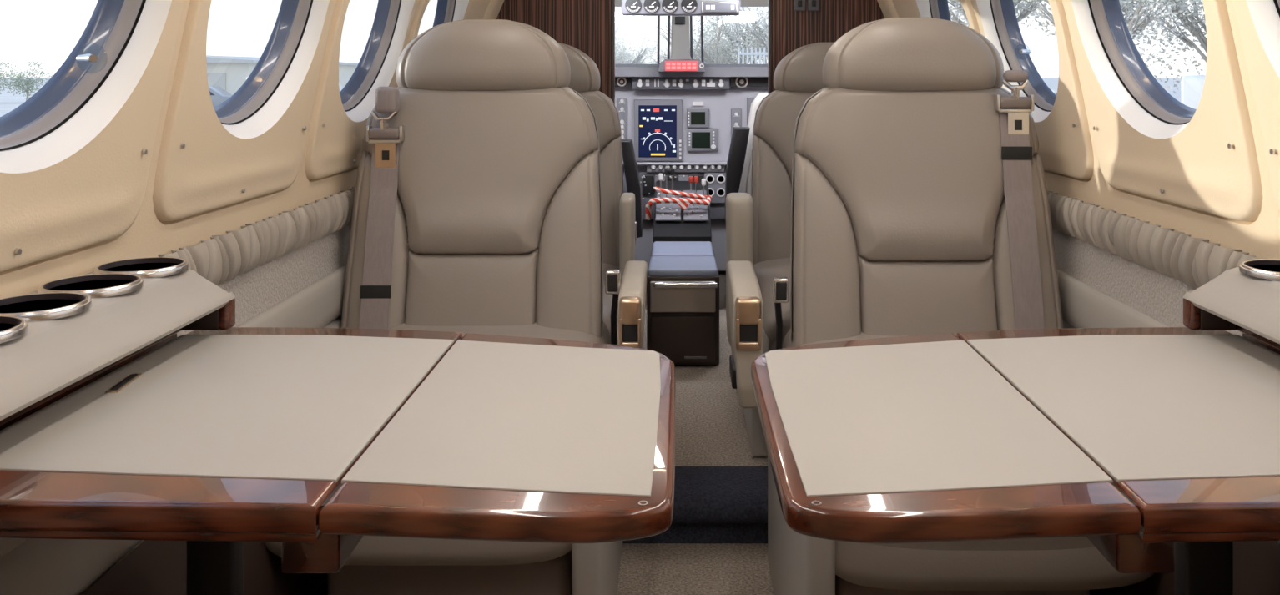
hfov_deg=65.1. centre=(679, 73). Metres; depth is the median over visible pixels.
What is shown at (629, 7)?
panel
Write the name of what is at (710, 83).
switch
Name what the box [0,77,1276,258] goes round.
ground
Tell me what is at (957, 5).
sparse tree
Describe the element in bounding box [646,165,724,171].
switch plate
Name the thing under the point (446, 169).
cushion
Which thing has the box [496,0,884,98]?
wall
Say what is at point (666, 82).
switch
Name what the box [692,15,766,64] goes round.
tree
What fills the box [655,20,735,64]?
tree
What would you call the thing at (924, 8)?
window
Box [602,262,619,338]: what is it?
seat belt buckle
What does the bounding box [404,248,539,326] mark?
lumbar cushion
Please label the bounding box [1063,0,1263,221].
window
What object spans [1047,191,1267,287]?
trim
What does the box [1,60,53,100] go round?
leafy tree
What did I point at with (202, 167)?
window
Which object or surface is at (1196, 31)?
sparse tree
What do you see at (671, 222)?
pedestal
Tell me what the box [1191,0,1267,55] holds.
sparse tree
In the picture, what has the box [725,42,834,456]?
passenger seat
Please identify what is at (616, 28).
tree
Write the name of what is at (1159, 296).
trim
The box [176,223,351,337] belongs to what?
trim
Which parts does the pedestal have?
lever knob, lever, lever knob, lever, quadrant plate, lever knob, lever, lever knob, quadrant plate, lever knob, lever knob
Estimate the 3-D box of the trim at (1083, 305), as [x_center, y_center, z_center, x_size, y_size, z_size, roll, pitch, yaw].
[0.708,0.460,1.500,0.022,0.184,3.000,0,0,0]
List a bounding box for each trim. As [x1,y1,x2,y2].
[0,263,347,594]
[157,186,355,285]
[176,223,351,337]
[482,0,898,19]
[610,0,772,105]
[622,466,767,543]
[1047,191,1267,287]
[1052,228,1242,337]
[1057,269,1279,543]
[1089,540,1279,594]
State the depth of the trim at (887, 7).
2.97 m
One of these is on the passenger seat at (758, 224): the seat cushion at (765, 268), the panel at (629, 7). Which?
the seat cushion at (765, 268)
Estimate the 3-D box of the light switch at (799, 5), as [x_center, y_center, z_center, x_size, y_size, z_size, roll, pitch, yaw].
[0.388,-0.212,3.042,0.076,0.045,0.013,0,0,0]
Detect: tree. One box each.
[0,61,17,94]
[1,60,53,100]
[614,28,641,64]
[614,36,656,64]
[648,44,670,64]
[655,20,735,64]
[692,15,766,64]
[693,6,768,64]
[727,6,768,64]
[947,0,1046,26]
[1017,0,1204,66]
[1022,0,1199,63]
[1128,0,1207,93]
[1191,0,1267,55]
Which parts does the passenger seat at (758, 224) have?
armrest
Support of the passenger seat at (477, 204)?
on the floor at (645, 568)
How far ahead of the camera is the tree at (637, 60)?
61.40 m
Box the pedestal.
[653,167,711,242]
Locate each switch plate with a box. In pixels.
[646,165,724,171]
[794,0,805,10]
[807,0,819,10]
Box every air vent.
[616,76,626,86]
[735,76,748,87]
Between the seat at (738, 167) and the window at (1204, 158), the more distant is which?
the seat at (738, 167)
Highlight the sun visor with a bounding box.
[614,0,768,6]
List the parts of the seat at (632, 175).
raised armrest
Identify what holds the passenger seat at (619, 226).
on the floor at (711, 429)
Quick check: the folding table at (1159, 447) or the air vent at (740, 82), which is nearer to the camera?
the folding table at (1159, 447)
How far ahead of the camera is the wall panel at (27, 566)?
1.06 m
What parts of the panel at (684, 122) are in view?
control plate, radio panel, radio panel, radio panel, panel, radio panel, radio panel, bezel knob, gauge plate, control plate, control plate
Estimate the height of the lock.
0.124 m
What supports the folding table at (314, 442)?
on the floor at (645, 568)
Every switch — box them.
[636,79,643,87]
[663,79,670,87]
[677,79,684,87]
[692,79,698,87]
[706,79,715,86]
[717,79,724,87]
[794,0,819,10]
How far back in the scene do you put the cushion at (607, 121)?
2.67 m
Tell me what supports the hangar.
on the ground
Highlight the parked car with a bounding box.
[208,85,231,107]
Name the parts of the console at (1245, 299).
panel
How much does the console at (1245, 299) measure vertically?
0.148 m
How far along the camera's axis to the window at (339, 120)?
1.96 m
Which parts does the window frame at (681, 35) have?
post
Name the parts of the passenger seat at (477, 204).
seat, armrest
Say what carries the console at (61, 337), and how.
attached to the wall at (157, 237)
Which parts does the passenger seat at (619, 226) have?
armrest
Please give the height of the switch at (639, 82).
0.036 m
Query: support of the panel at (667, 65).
on the panel at (684, 122)
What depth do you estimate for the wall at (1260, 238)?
1.40 m
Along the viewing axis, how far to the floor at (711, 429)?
2.52 m
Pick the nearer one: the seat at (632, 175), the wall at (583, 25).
the wall at (583, 25)
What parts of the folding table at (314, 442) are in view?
latch plate, support post, support arm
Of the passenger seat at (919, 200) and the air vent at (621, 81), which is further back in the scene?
the air vent at (621, 81)
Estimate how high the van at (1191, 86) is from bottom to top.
2.100 m
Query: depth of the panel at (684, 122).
4.18 m
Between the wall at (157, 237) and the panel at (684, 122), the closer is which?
the wall at (157, 237)
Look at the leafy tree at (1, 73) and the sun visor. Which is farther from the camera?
the leafy tree at (1, 73)
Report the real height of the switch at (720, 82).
0.036 m
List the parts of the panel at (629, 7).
readout frame, readout glass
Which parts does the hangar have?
door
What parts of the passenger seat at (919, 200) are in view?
armrest, seat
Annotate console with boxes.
[0,257,236,430]
[646,241,719,364]
[1182,259,1279,354]
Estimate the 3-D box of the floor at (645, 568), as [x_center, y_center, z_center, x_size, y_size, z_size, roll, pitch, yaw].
[0.035,0.975,0.657,1.240,0.030,2.885,0,0,0]
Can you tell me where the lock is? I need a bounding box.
[645,186,711,220]
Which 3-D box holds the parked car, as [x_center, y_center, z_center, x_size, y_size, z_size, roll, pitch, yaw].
[-25.990,1.435,54.998,4.450,1.450,1.800,0,0,-5]
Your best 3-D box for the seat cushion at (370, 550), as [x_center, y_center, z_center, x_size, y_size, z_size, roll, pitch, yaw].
[-0.374,0.588,1.706,0.489,0.265,0.527,0,0,0]
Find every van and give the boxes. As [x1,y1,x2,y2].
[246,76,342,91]
[1180,75,1205,109]
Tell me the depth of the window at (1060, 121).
1.88 m
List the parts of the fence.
rail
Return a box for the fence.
[737,47,768,64]
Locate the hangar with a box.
[136,53,357,95]
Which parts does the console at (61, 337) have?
panel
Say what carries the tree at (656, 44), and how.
on the ground
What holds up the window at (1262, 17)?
in the wall at (1260, 238)
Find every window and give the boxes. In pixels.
[0,0,184,272]
[152,0,335,221]
[304,0,419,179]
[407,0,473,44]
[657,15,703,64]
[911,0,980,33]
[970,0,1093,179]
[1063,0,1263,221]
[1233,0,1279,214]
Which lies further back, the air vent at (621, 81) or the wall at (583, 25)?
the air vent at (621, 81)
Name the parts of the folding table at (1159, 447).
support arm, support post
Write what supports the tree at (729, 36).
on the ground
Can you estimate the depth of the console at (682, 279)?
2.92 m
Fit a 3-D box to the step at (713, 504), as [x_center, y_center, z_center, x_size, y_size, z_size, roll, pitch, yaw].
[0.035,0.908,2.101,1.280,0.104,0.178,0,0,0]
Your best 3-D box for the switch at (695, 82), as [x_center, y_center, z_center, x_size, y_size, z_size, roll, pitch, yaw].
[0.067,0.042,4.128,0.027,0.036,0.026,0,0,0]
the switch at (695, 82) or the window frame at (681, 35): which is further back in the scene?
the window frame at (681, 35)
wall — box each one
[0,0,490,594]
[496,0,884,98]
[891,0,1279,544]
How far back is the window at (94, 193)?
1.09 m
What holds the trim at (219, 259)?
attached to the wall at (157, 237)
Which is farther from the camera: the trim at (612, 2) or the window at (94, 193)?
the trim at (612, 2)
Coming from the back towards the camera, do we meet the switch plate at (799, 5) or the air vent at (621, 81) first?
the air vent at (621, 81)
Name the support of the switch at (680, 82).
attached to the panel at (684, 122)
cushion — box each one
[264,320,610,565]
[362,86,599,253]
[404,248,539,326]
[578,90,620,151]
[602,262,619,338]
[753,90,815,183]
[753,257,791,351]
[782,329,1154,590]
[794,87,1038,261]
[857,255,997,336]
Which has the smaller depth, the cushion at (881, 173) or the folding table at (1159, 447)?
the folding table at (1159, 447)
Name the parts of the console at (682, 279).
drawer, door, cushioned lid, drawer handle, label plate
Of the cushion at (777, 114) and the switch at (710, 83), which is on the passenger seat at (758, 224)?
the cushion at (777, 114)
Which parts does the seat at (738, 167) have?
raised armrest, backrest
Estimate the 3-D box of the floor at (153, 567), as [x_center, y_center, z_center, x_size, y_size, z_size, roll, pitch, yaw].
[-0.580,0.752,1.500,0.090,0.415,3.000,0,0,0]
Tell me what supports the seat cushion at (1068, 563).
on the passenger seat at (919, 200)
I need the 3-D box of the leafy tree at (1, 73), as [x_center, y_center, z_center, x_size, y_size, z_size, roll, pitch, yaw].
[-50.718,0.597,72.360,5.036,3.146,3.425,0,0,0]
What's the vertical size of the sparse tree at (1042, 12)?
9.673 m
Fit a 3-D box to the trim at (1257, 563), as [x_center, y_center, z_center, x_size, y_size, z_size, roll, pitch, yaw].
[0.650,0.752,1.500,0.090,0.415,3.000,0,0,0]
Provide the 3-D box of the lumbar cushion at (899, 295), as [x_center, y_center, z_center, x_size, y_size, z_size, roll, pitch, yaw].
[0.445,0.460,1.769,0.245,0.261,0.081,0,0,0]
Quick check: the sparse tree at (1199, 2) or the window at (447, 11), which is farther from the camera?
the sparse tree at (1199, 2)
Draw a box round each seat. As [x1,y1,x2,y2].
[264,19,647,594]
[558,42,637,338]
[614,102,642,237]
[724,93,768,220]
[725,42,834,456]
[726,17,1154,594]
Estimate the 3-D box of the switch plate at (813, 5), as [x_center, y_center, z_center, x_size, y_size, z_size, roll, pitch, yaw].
[0.409,-0.212,3.045,0.034,0.045,0.009,0,0,0]
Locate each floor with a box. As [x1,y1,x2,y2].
[81,539,327,594]
[616,543,774,594]
[643,271,767,466]
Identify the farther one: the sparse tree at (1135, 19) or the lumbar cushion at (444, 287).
the sparse tree at (1135, 19)
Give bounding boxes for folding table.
[0,327,675,594]
[750,327,1279,594]
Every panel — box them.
[614,64,768,271]
[621,0,740,15]
[657,59,705,71]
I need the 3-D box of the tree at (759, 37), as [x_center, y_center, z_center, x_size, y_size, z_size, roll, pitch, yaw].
[5.266,-1.105,58.236,7.081,6.552,4.900,0,0,42]

